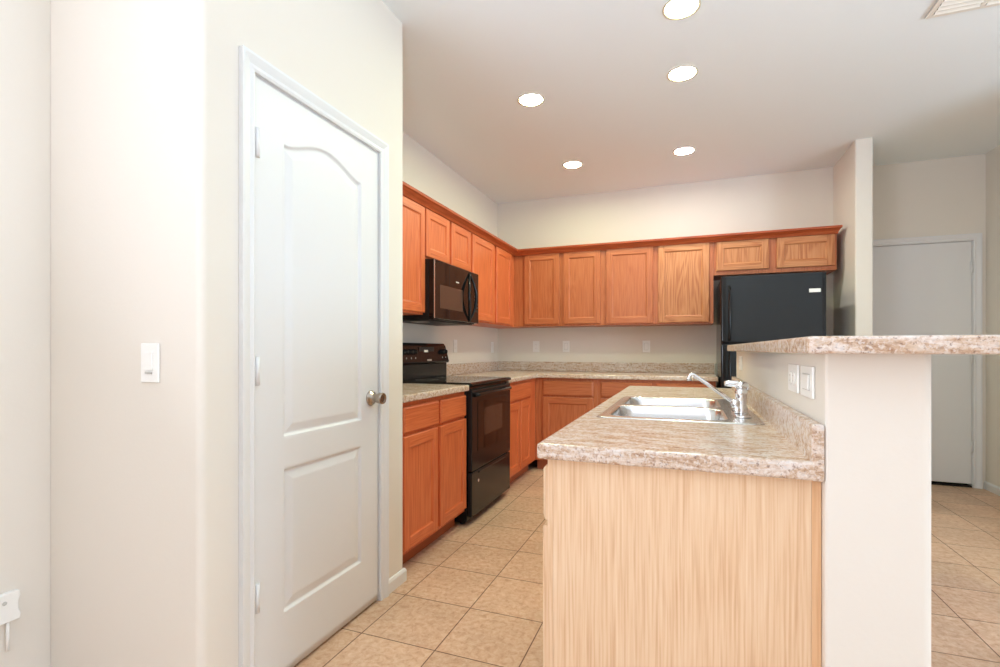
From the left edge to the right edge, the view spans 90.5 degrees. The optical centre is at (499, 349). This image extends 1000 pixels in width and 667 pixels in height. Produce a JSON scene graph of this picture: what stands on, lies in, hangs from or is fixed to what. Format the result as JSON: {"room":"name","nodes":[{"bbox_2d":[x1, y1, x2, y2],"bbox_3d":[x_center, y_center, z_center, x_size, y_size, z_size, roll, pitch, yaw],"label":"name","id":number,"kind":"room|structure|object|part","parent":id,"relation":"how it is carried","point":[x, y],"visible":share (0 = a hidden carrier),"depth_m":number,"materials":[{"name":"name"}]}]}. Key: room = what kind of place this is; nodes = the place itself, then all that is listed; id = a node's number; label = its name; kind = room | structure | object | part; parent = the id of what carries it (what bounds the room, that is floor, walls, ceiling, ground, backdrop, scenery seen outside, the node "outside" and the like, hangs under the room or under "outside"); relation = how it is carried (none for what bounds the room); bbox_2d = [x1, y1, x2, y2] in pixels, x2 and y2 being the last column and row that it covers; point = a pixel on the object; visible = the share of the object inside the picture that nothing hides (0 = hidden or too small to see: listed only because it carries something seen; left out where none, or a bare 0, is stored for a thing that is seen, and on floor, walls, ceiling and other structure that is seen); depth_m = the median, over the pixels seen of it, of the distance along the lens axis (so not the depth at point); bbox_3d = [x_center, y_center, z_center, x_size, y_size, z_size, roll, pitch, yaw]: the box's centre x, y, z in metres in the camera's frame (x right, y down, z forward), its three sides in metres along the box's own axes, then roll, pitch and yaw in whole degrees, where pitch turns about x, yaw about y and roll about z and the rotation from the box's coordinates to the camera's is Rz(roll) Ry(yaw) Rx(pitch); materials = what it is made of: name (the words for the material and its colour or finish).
{"room":"kitchen","nodes":[
{"label":"kitchen","id":0,"kind":"room"},
{"bbox_2d":[0,0,49,666],"bbox_3d":[-2.312,-0.232,-0.235,0.140,2.743,4.130,0,0,21],"label":"wall","id":1,"kind":"structure","parent":0,"point":[24,24],"depth_m":1.61,"materials":[{"name":"beige paint"}]},
{"bbox_2d":[0,589,20,651],"bbox_3d":[-1.568,0.856,1.506,0.022,0.183,0.172,0,0,21],"label":"wall fitting","id":2,"kind":"object","parent":1,"relation":"attached to","point":[9,610],"visible":1,"depth_m":1.56,"materials":[{"name":"white plastic"}]},
{"bbox_3d":[-1.549,0.902,1.558,0.008,0.090,0.009,0,0,21],"label":"stem","id":3,"kind":"part","parent":2,"relation":"part of","materials":[{"name":"white plastic"}]},
{"bbox_3d":[-1.569,0.810,1.506,0.019,0.092,0.172,0,0,21],"label":"plate","id":4,"kind":"part","parent":2,"relation":"part of","materials":[{"name":"white plastic"}]},
{"bbox_2d":[50,0,402,666],"bbox_3d":[-1.063,-0.232,2.083,0.841,2.743,1.088,0,0,21],"label":"wall","id":5,"kind":"structure","parent":0,"point":[144,94],"depth_m":1.54,"materials":[{"name":"beige paint"}]},
{"bbox_2d":[141,343,159,382],"bbox_3d":[-1.056,0.040,1.493,0.078,0.118,0.010,0,0,21],"label":"wall switch","id":6,"kind":"object","parent":5,"relation":"attached to","point":[150,352],"visible":1,"depth_m":1.49,"materials":[{"name":"white plastic"}]},
{"bbox_2d":[239,45,388,666],"bbox_3d":[-0.711,0.096,1.938,0.118,2.088,0.807,0,0,21],"label":"trim","id":7,"kind":"structure","parent":5,"relation":"attached to","point":[251,64],"depth_m":1.58,"materials":[{"name":"white paint"}]},
{"bbox_2d":[255,75,385,666],"bbox_3d":[-0.660,0.119,1.917,0.101,2.018,0.691,0,0,21],"label":"door","id":8,"kind":"structure","parent":5,"relation":"in","point":[317,397],"depth_m":1.84,"materials":[{"name":"white paint"}]},
{"bbox_3d":[-0.541,0.214,2.182,0.066,0.068,0.068,0,0,21],"label":"knob","id":9,"kind":"part","parent":8,"relation":"part of","materials":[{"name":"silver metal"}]},
{"bbox_2d":[389,568,406,593],"bbox_3d":[-0.502,1.108,2.383,0.028,0.064,0.157,0,0,21],"label":"baseboard","id":10,"kind":"structure","parent":5,"relation":"attached to","point":[400,577],"depth_m":2.38,"materials":[{"name":"white paint"}]},
{"bbox_2d":[403,132,497,363],"bbox_3d":[-0.617,-0.232,4.090,0.140,2.743,2.982,0,0,21],"label":"wall","id":11,"kind":"structure","parent":0,"point":[422,170],"depth_m":4.39,"materials":[{"name":"beige paint"}]},
{"bbox_2d":[403,196,424,314],"bbox_3d":[-0.785,-0.596,2.983,0.324,0.728,0.790,0,0,21],"label":"upper cabinet","id":12,"kind":"object","parent":11,"relation":"attached to","point":[413,212],"visible":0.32,"depth_m":3.17,"materials":[{"name":"red wood"}]},
{"bbox_2d":[423,206,470,271],"bbox_3d":[-0.513,-0.786,3.704,0.324,0.348,0.748,0,0,21],"label":"upper cabinet","id":13,"kind":"object","parent":11,"relation":"attached to","point":[447,242],"visible":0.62,"depth_m":3.58,"materials":[{"name":"red wood"}]},
{"bbox_3d":[-0.437,-0.785,3.473,0.019,0.320,0.350,0,0,21],"label":"door","id":14,"kind":"part","parent":13,"relation":"part of","materials":[{"name":"red wood"}]},
{"bbox_2d":[403,259,477,325],"bbox_3d":[-0.465,-0.399,3.682,0.428,0.411,0.751,0,0,21],"label":"microwave","id":15,"kind":"object","parent":13,"relation":"attached to","point":[451,292],"visible":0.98,"depth_m":3.50,"materials":[{"name":"black plastic"}]},
{"bbox_3d":[-0.433,-0.405,3.275,0.002,0.390,0.011,0,0,21],"label":"door trim","id":16,"kind":"part","parent":15,"relation":"part of","materials":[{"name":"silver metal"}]},
{"bbox_3d":[-0.348,-0.405,3.558,0.037,0.394,0.599,0,0,21],"label":"door","id":17,"kind":"part","parent":15,"relation":"part of","materials":[{"name":"black glass"}]},
{"bbox_3d":[-0.217,-0.401,3.796,0.044,0.371,0.160,0,0,21],"label":"door handle","id":18,"kind":"part","parent":15,"relation":"part of","materials":[{"name":"black plastic"}]},
{"bbox_3d":[-0.215,-0.405,3.909,0.037,0.394,0.147,0,0,21],"label":"control panel","id":19,"kind":"part","parent":15,"relation":"part of","materials":[{"name":"black glass"}]},
{"bbox_3d":[-0.303,-0.785,3.830,0.019,0.320,0.344,0,0,21],"label":"door","id":20,"kind":"part","parent":13,"relation":"part of","materials":[{"name":"red wood"}]},
{"bbox_2d":[453,340,456,352],"bbox_3d":[-0.400,-0.032,4.452,0.008,0.116,0.072,0,0,21],"label":"wall outlet","id":21,"kind":"object","parent":11,"relation":"attached to","point":[454,341],"visible":1,"depth_m":4.44,"materials":[{"name":"white plastic"}]},
{"bbox_2d":[491,342,493,352],"bbox_3d":[-0.081,-0.025,5.299,0.008,0.116,0.072,0,0,21],"label":"wall outlet","id":22,"kind":"object","parent":11,"relation":"attached to","point":[492,343],"visible":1,"depth_m":5.30,"materials":[{"name":"white plastic"}]},
{"bbox_2d":[469,231,518,328],"bbox_3d":[-0.127,-0.596,4.728,0.324,0.728,1.439,0,0,21],"label":"upper cabinet","id":23,"kind":"object","parent":11,"relation":"attached to","point":[494,266],"visible":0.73,"depth_m":4.53,"materials":[{"name":"red wood"}]},
{"bbox_3d":[-0.145,-0.595,4.248,0.019,0.700,0.472,0,0,21],"label":"door","id":24,"kind":"part","parent":23,"relation":"part of","materials":[{"name":"red wood"}]},
{"bbox_3d":[0.036,-0.595,4.729,0.019,0.700,0.415,0,0,21],"label":"door","id":25,"kind":"part","parent":23,"relation":"part of","materials":[{"name":"red wood"}]},
{"bbox_2d":[294,460,999,666],"bbox_3d":[1.716,1.190,0.582,7.200,0.100,8.700,0,0,21],"label":"floor","id":26,"kind":"structure","parent":0,"point":[473,596],"depth_m":2.29,"materials":[{"name":"tile"}]},
{"bbox_2d":[403,392,465,563],"bbox_3d":[-0.643,0.703,2.927,0.629,0.874,0.784,0,0,21],"label":"base cabinet","id":27,"kind":"object","parent":26,"relation":"on","point":[434,429],"visible":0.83,"depth_m":2.76,"materials":[{"name":"red wood"}]},
{"bbox_3d":[-0.423,0.728,2.648,0.019,0.575,0.358,0,0,21],"label":"door","id":28,"kind":"part","parent":27,"relation":"part of","materials":[{"name":"red wood"}]},
{"bbox_3d":[-0.420,0.357,2.656,0.019,0.135,0.375,0,0,21],"label":"drawer","id":29,"kind":"part","parent":27,"relation":"part of","materials":[{"name":"red wood"}]},
{"bbox_2d":[403,383,468,402],"bbox_3d":[-0.636,0.196,2.924,0.645,0.136,0.785,0,0,21],"label":"countertop","id":30,"kind":"structure","parent":27,"relation":"on","point":[411,391],"depth_m":2.85,"materials":[{"name":"stone"}]},
{"bbox_3d":[-0.286,0.728,3.011,0.019,0.575,0.358,0,0,21],"label":"door","id":31,"kind":"part","parent":27,"relation":"part of","materials":[{"name":"red wood"}]},
{"bbox_3d":[-0.284,0.357,3.017,0.019,0.135,0.346,0,0,21],"label":"drawer","id":32,"kind":"part","parent":27,"relation":"part of","materials":[{"name":"red wood"}]},
{"bbox_2d":[403,343,511,523],"bbox_3d":[-0.331,0.545,3.633,0.674,1.190,0.752,0,0,21],"label":"electric range","id":33,"kind":"object","parent":26,"relation":"on","point":[487,417],"visible":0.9,"depth_m":3.50,"materials":[{"name":"black metal"}]},
{"bbox_3d":[-0.597,0.028,3.733,0.104,0.156,0.752,0,0,21],"label":"control panel","id":34,"kind":"part","parent":33,"relation":"part of","materials":[{"name":"black ceramic"}]},
{"bbox_3d":[-0.558,0.010,3.761,0.007,0.060,0.230,0,0,21],"label":"display panel","id":35,"kind":"part","parent":33,"relation":"part of","materials":[{"name":"black glass"}]},
{"bbox_2d":[403,376,510,386],"bbox_3d":[-0.345,0.228,3.639,0.643,0.030,0.752,0,0,21],"label":"cooktop","id":36,"kind":"object","parent":33,"relation":"in","point":[473,381],"depth_m":3.54,"materials":[{"name":"grey glass"}]},
{"bbox_3d":[-0.066,0.939,3.533,0.031,0.287,0.740,0,0,21],"label":"storage drawer","id":37,"kind":"part","parent":33,"relation":"part of","materials":[{"name":"black metal"}]},
{"bbox_3d":[-0.065,0.525,3.533,0.033,0.526,0.740,0,0,21],"label":"oven door","id":38,"kind":"part","parent":33,"relation":"part of","materials":[{"name":"black ceramic"}]},
{"bbox_3d":[-0.048,0.810,3.527,0.006,0.014,0.511,0,0,21],"label":"drawer pull","id":39,"kind":"part","parent":33,"relation":"part of","materials":[{"name":"black ceramic"}]},
{"bbox_3d":[-0.035,0.296,3.521,0.041,0.029,0.676,0,0,21],"label":"door handle","id":40,"kind":"part","parent":33,"relation":"part of","materials":[{"name":"black metal"}]},
{"bbox_2d":[509,378,534,482],"bbox_3d":[-0.090,0.703,4.394,0.629,0.874,0.836,0,0,21],"label":"base cabinet","id":41,"kind":"object","parent":26,"relation":"on","point":[522,393],"visible":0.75,"depth_m":4.25,"materials":[{"name":"red wood"}]},
{"bbox_3d":[0.112,0.728,4.066,0.019,0.575,0.295,0,0,21],"label":"door","id":42,"kind":"part","parent":41,"relation":"part of","materials":[{"name":"red wood"}]},
{"bbox_3d":[0.167,0.357,4.211,0.019,0.135,0.605,0,0,21],"label":"drawer","id":43,"kind":"part","parent":41,"relation":"part of","materials":[{"name":"red wood"}]},
{"bbox_3d":[0.223,0.728,4.359,0.019,0.575,0.290,0,0,21],"label":"door","id":44,"kind":"part","parent":41,"relation":"part of","materials":[{"name":"red wood"}]},
{"bbox_2d":[543,464,547,666],"bbox_3d":[0.542,0.703,1.556,0.594,0.874,0.905,0,0,21],"label":"base cabinet","id":45,"kind":"object","parent":26,"relation":"on","point":[545,526],"visible":0.08,"depth_m":1.24,"materials":[{"name":"brown wood"}]},
{"bbox_3d":[0.190,0.357,1.438,0.019,0.135,0.425,0,0,21],"label":"drawer","id":46,"kind":"part","parent":45,"relation":"part of","materials":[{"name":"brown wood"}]},
{"bbox_2d":[535,378,597,468],"bbox_3d":[0.710,0.703,4.851,0.584,0.874,0.619,0,0,21],"label":"base cabinet","id":47,"kind":"object","parent":26,"relation":"on","point":[559,402],"visible":0.54,"depth_m":4.59,"materials":[{"name":"brown wood"}]},
{"bbox_3d":[0.622,0.357,4.564,0.471,0.135,0.019,0,0,21],"label":"drawer","id":48,"kind":"part","parent":47,"relation":"part of","materials":[{"name":"brown wood"}]},
{"bbox_3d":[0.622,0.728,4.564,0.471,0.575,0.019,0,0,21],"label":"door","id":49,"kind":"part","parent":47,"relation":"part of","materials":[{"name":"brown wood"}]},
{"bbox_2d":[598,379,715,404],"bbox_3d":[1.443,0.703,4.575,0.980,0.874,0.619,0,0,21],"label":"base cabinet","id":50,"kind":"object","parent":26,"relation":"on","point":[607,388],"visible":0.16,"depth_m":4.37,"materials":[{"name":"brown wood"}]},
{"bbox_2d":[446,361,717,382],"bbox_3d":[0.749,0.196,4.399,2.196,0.137,1.438,0,0,21],"label":"countertop","id":51,"kind":"structure","parent":50,"relation":"on","point":[517,371],"depth_m":4.76,"materials":[{"name":"stone"}]},
{"bbox_3d":[1.113,0.357,4.379,0.440,0.135,0.019,0,0,21],"label":"drawer","id":52,"kind":"part","parent":50,"relation":"part of","materials":[{"name":"brown wood"}]},
{"bbox_3d":[1.559,0.357,4.210,0.445,0.135,0.019,0,0,21],"label":"drawer","id":53,"kind":"part","parent":50,"relation":"part of","materials":[{"name":"brown wood"}]},
{"bbox_2d":[548,459,820,666],"bbox_3d":[0.389,0.703,1.120,0.576,0.874,0.018,0,0,21],"label":"island end panel","id":54,"kind":"object","parent":26,"relation":"on","point":[648,567],"visible":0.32,"depth_m":1.10,"materials":[{"name":"brown wood"}]},
{"bbox_2d":[716,272,825,387],"bbox_3d":[2.232,0.273,4.163,0.728,1.725,0.774,0,0,21],"label":"refrigerator","id":55,"kind":"object","parent":26,"relation":"on","point":[763,307],"visible":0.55,"depth_m":3.87,"materials":[{"name":"black metal"}]},
{"bbox_3d":[2.125,0.503,3.878,0.728,1.103,0.056,0,0,21],"label":"door","id":56,"kind":"part","parent":55,"relation":"part of","materials":[{"name":"black metal"}]},
{"bbox_3d":[1.823,0.201,3.934,0.024,0.473,0.057,0,0,21],"label":"door handle","id":57,"kind":"part","parent":55,"relation":"part of","materials":[{"name":"black plastic"}]},
{"bbox_3d":[1.823,-0.290,3.934,0.024,0.445,0.057,0,0,21],"label":"door handle","id":58,"kind":"part","parent":55,"relation":"part of","materials":[{"name":"black plastic"}]},
{"bbox_3d":[2.125,-0.324,3.878,0.728,0.532,0.056,0,0,21],"label":"freezer door","id":59,"kind":"part","parent":55,"relation":"part of","materials":[{"name":"black metal"}]},
{"bbox_3d":[0.878,0.702,2.449,0.594,0.874,0.998,0,0,21],"label":"base cabinet","id":60,"kind":"object","parent":26,"relation":"on","visible":0},
{"bbox_2d":[537,376,824,481],"bbox_3d":[0.729,0.207,2.050,0.597,0.114,2.051,0,0,21],"label":"countertop","id":61,"kind":"structure","parent":60,"relation":"on","point":[791,444],"depth_m":1.18,"materials":[{"name":"stone"}]},
{"bbox_2d":[598,396,765,424],"bbox_3d":[0.693,0.308,1.927,0.507,0.172,0.785,0,0,21],"label":"sink","id":62,"kind":"object","parent":61,"relation":"in","point":[700,410],"visible":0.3,"depth_m":1.91,"materials":[{"name":"silver metal"}]},
{"bbox_2d":[686,372,751,417],"bbox_3d":[0.748,0.150,1.706,0.200,0.143,0.170,0,0,21],"label":"faucet","id":63,"kind":"object","parent":61,"relation":"on","point":[739,404],"visible":1,"depth_m":1.67,"materials":[{"name":"silver metal"}]},
{"bbox_3d":[0.728,0.134,1.704,0.165,0.111,0.020,0,0,16],"label":"spout","id":64,"kind":"part","parent":63,"relation":"part of","materials":[{"name":"silver metal"}]},
{"bbox_3d":[0.805,0.121,1.684,0.079,0.034,0.039,0,0,21],"label":"lever","id":65,"kind":"part","parent":63,"relation":"part of","materials":[{"name":"silver metal"}]},
{"bbox_2d":[498,167,832,374],"bbox_3d":[1.409,-0.232,4.994,3.293,2.743,0.140,0,0,21],"label":"wall","id":66,"kind":"structure","parent":0,"point":[803,198],"depth_m":4.88,"materials":[{"name":"beige paint"}]},
{"bbox_2d":[533,341,538,351],"bbox_3d":[0.387,-0.033,5.300,0.072,0.116,0.008,0,0,21],"label":"wall outlet","id":67,"kind":"object","parent":66,"relation":"attached to","point":[535,343],"visible":1,"depth_m":5.30,"materials":[{"name":"white plastic"}]},
{"bbox_2d":[514,250,606,327],"bbox_3d":[0.618,-0.596,5.025,0.898,0.728,0.359,0,0,21],"label":"upper cabinet","id":68,"kind":"object","parent":66,"relation":"attached to","point":[555,290],"visible":0.98,"depth_m":4.86,"materials":[{"name":"brown wood"}]},
{"bbox_3d":[0.413,-0.599,4.921,0.360,0.698,0.019,0,0,21],"label":"door","id":69,"kind":"part","parent":68,"relation":"part of","materials":[{"name":"brown wood"}]},
{"bbox_3d":[0.787,-0.599,4.779,0.360,0.698,0.019,0,0,21],"label":"door","id":70,"kind":"part","parent":68,"relation":"part of","materials":[{"name":"brown wood"}]},
{"bbox_2d":[563,341,568,351],"bbox_3d":[0.691,-0.033,5.185,0.072,0.116,0.009,0,0,21],"label":"wall switch","id":71,"kind":"object","parent":66,"relation":"attached to","point":[565,343],"visible":1,"depth_m":5.18,"materials":[{"name":"white plastic"}]},
{"bbox_2d":[446,361,713,375],"bbox_3d":[0.747,0.177,4.400,2.192,0.098,1.438,0,0,21],"label":"backsplash","id":72,"kind":"structure","parent":66,"relation":"attached to","point":[464,368],"depth_m":4.98,"materials":[{"name":"stone"}]},
{"bbox_2d":[403,181,842,255],"bbox_3d":[0.909,-0.974,3.514,3.120,0.058,2.980,0,0,21],"label":"crown molding","id":73,"kind":"structure","parent":66,"relation":"attached to","point":[410,192],"depth_m":4.27,"materials":[{"name":"brown wood"}]},
{"bbox_2d":[642,341,649,351],"bbox_3d":[1.446,-0.031,4.900,0.072,0.116,0.009,0,0,21],"label":"wall outlet","id":74,"kind":"object","parent":66,"relation":"attached to","point":[645,344],"visible":1,"depth_m":4.90,"materials":[{"name":"white plastic"}]},
{"bbox_2d":[603,242,712,326],"bbox_3d":[1.490,-0.596,4.696,0.966,0.728,0.359,0,0,21],"label":"upper cabinet","id":75,"kind":"object","parent":66,"relation":"attached to","point":[669,285],"visible":0.98,"depth_m":4.54,"materials":[{"name":"brown wood"}]},
{"bbox_3d":[1.205,-0.597,4.622,0.426,0.703,0.019,0,0,21],"label":"door","id":76,"kind":"part","parent":75,"relation":"part of","materials":[{"name":"brown wood"}]},
{"bbox_3d":[1.648,-0.597,4.455,0.432,0.703,0.019,0,0,21],"label":"door","id":77,"kind":"part","parent":75,"relation":"part of","materials":[{"name":"brown wood"}]},
{"bbox_2d":[713,234,836,279],"bbox_3d":[2.375,-0.807,4.362,0.925,0.305,0.359,0,0,21],"label":"upper cabinet","id":78,"kind":"object","parent":66,"relation":"attached to","point":[811,253],"visible":0.95,"depth_m":4.21,"materials":[{"name":"brown wood"}]},
{"bbox_3d":[2.094,-0.818,4.287,0.412,0.255,0.019,0,0,21],"label":"door","id":79,"kind":"part","parent":78,"relation":"part of","materials":[{"name":"brown wood"}]},
{"bbox_3d":[2.537,-0.818,4.120,0.418,0.255,0.019,0,0,21],"label":"door","id":80,"kind":"part","parent":78,"relation":"part of","materials":[{"name":"brown wood"}]},
{"bbox_2d":[382,0,999,203],"bbox_3d":[1.716,-1.653,0.582,7.200,0.100,8.700,0,0,21],"label":"ceiling","id":81,"kind":"structure","parent":0,"point":[779,86],"depth_m":3.00,"materials":[{"name":"white paint"}]},
{"bbox_2d":[518,93,544,106],"bbox_3d":[0.200,-1.600,3.179,0.172,0.005,0.172,0,0,21],"label":"recessed light","id":82,"kind":"object","parent":81,"relation":"in","point":[529,99],"visible":1,"depth_m":3.17,"materials":[{"name":"beige"}]},
{"bbox_2d":[563,161,582,168],"bbox_3d":[0.630,-1.600,4.294,0.172,0.005,0.172,0,0,21],"label":"recessed light","id":83,"kind":"object","parent":81,"relation":"in","point":[571,164],"visible":1,"depth_m":4.29,"materials":[{"name":"beige"}]},
{"bbox_2d":[662,0,700,19],"bbox_3d":[0.849,-1.600,2.320,0.172,0.005,0.172,0,0,21],"label":"recessed light","id":84,"kind":"object","parent":81,"relation":"in","point":[673,9],"visible":1,"depth_m":2.33,"materials":[{"name":"beige"}]},
{"bbox_2d":[667,65,697,81],"bbox_3d":[1.059,-1.600,2.876,0.172,0.005,0.172,0,0,21],"label":"recessed light","id":85,"kind":"object","parent":81,"relation":"in","point":[685,72],"visible":1,"depth_m":2.87,"materials":[{"name":"beige"}]},
{"bbox_2d":[673,147,695,155],"bbox_3d":[1.485,-1.600,3.998,0.172,0.005,0.172,0,0,21],"label":"recessed light","id":86,"kind":"object","parent":81,"relation":"in","point":[681,151],"visible":1,"depth_m":4.00,"materials":[{"name":"beige glass"}]},
{"bbox_2d":[925,0,999,18],"bbox_3d":[2.194,-1.595,2.176,0.420,0.015,0.300,0,0,21],"label":"ceiling vent","id":87,"kind":"object","parent":81,"relation":"in","point":[942,7],"visible":1,"depth_m":2.29,"materials":[{"name":"white metal"}]},
{"bbox_2d":[736,351,930,666],"bbox_3d":[1.067,0.574,1.849,0.176,1.132,1.908,0,0,21],"label":"wall","id":88,"kind":"structure","parent":0,"point":[874,410],"depth_m":0.96,"materials":[{"name":"beige paint"}]},
{"bbox_2d":[739,356,741,369],"bbox_3d":[1.218,0.068,2.512,0.008,0.070,0.118,0,0,21],"label":"wall outlet","id":89,"kind":"object","parent":88,"relation":"attached to","point":[740,357],"visible":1,"depth_m":2.49,"materials":[{"name":"white plastic"}]},
{"bbox_2d":[732,376,824,481],"bbox_3d":[0.972,0.207,1.880,0.022,0.114,1.906,0,0,21],"label":"backsplash","id":90,"kind":"structure","parent":88,"relation":"attached to","point":[806,434],"depth_m":1.16,"materials":[{"name":"stone"}]},
{"bbox_2d":[788,364,799,392],"bbox_3d":[0.747,0.072,1.264,0.008,0.070,0.118,0,0,21],"label":"wall outlet","id":91,"kind":"object","parent":88,"relation":"attached to","point":[793,369],"visible":1,"depth_m":1.24,"materials":[{"name":"white plastic"}]},
{"bbox_2d":[789,371,791,383],"bbox_3d":[0.752,0.072,1.283,0.002,0.033,0.028,0,0,21],"label":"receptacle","id":92,"kind":"object","parent":91,"relation":"attached to","point":[790,372],"depth_m":1.27,"materials":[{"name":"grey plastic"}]},
{"bbox_2d":[792,372,794,384],"bbox_3d":[0.738,0.072,1.246,0.002,0.033,0.028,0,0,21],"label":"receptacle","id":93,"kind":"object","parent":91,"relation":"attached to","point":[793,373],"depth_m":1.24,"materials":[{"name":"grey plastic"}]},
{"bbox_2d":[801,365,814,398],"bbox_3d":[0.693,0.072,1.120,0.009,0.070,0.118,0,0,21],"label":"wall outlet","id":94,"kind":"object","parent":88,"relation":"attached to","point":[807,372],"visible":1,"depth_m":1.09,"materials":[{"name":"white plastic"}]},
{"bbox_2d":[727,335,999,353],"bbox_3d":[1.202,-0.009,1.778,0.566,0.034,2.025,0,0,21],"label":"bar","id":95,"kind":"object","parent":88,"relation":"on","point":[888,344],"visible":1,"depth_m":0.89,"materials":[{"name":"stone"}]},
{"bbox_2d":[833,138,872,335],"bbox_3d":[2.898,-0.232,4.112,0.115,2.743,0.740,0,0,21],"label":"wall","id":96,"kind":"structure","parent":0,"point":[853,172],"depth_m":3.82,"materials":[{"name":"beige paint"}]},
{"bbox_2d":[873,154,985,488],"bbox_3d":[3.641,-0.232,4.259,1.172,2.743,0.140,0,0,21],"label":"wall","id":97,"kind":"structure","parent":0,"point":[945,196],"depth_m":4.17,"materials":[{"name":"beige paint"}]},
{"bbox_2d":[873,241,972,487],"bbox_3d":[3.522,0.122,4.250,0.820,2.035,0.162,0,0,21],"label":"door","id":98,"kind":"structure","parent":97,"relation":"in","point":[919,289],"depth_m":4.17,"materials":[{"name":"white paint"}]},
{"bbox_2d":[873,233,981,488],"bbox_3d":[3.529,0.092,4.270,0.930,2.095,0.118,0,0,21],"label":"trim","id":99,"kind":"structure","parent":97,"relation":"attached to","point":[976,238],"depth_m":4.07,"materials":[{"name":"white paint"}]},
{"bbox_2d":[986,145,999,486],"bbox_3d":[3.725,-0.232,3.191,0.140,2.743,1.800,0,0,21],"label":"wall","id":100,"kind":"structure","parent":0,"point":[993,156],"depth_m":3.97,"materials":[{"name":"beige paint"}]},
{"bbox_2d":[984,481,999,495],"bbox_3d":[3.653,1.108,3.217,0.012,0.064,1.798,0,0,21],"label":"baseboard","id":101,"kind":"structure","parent":100,"relation":"attached to","point":[988,486],"depth_m":3.95,"materials":[{"name":"white paint"}]}
]}

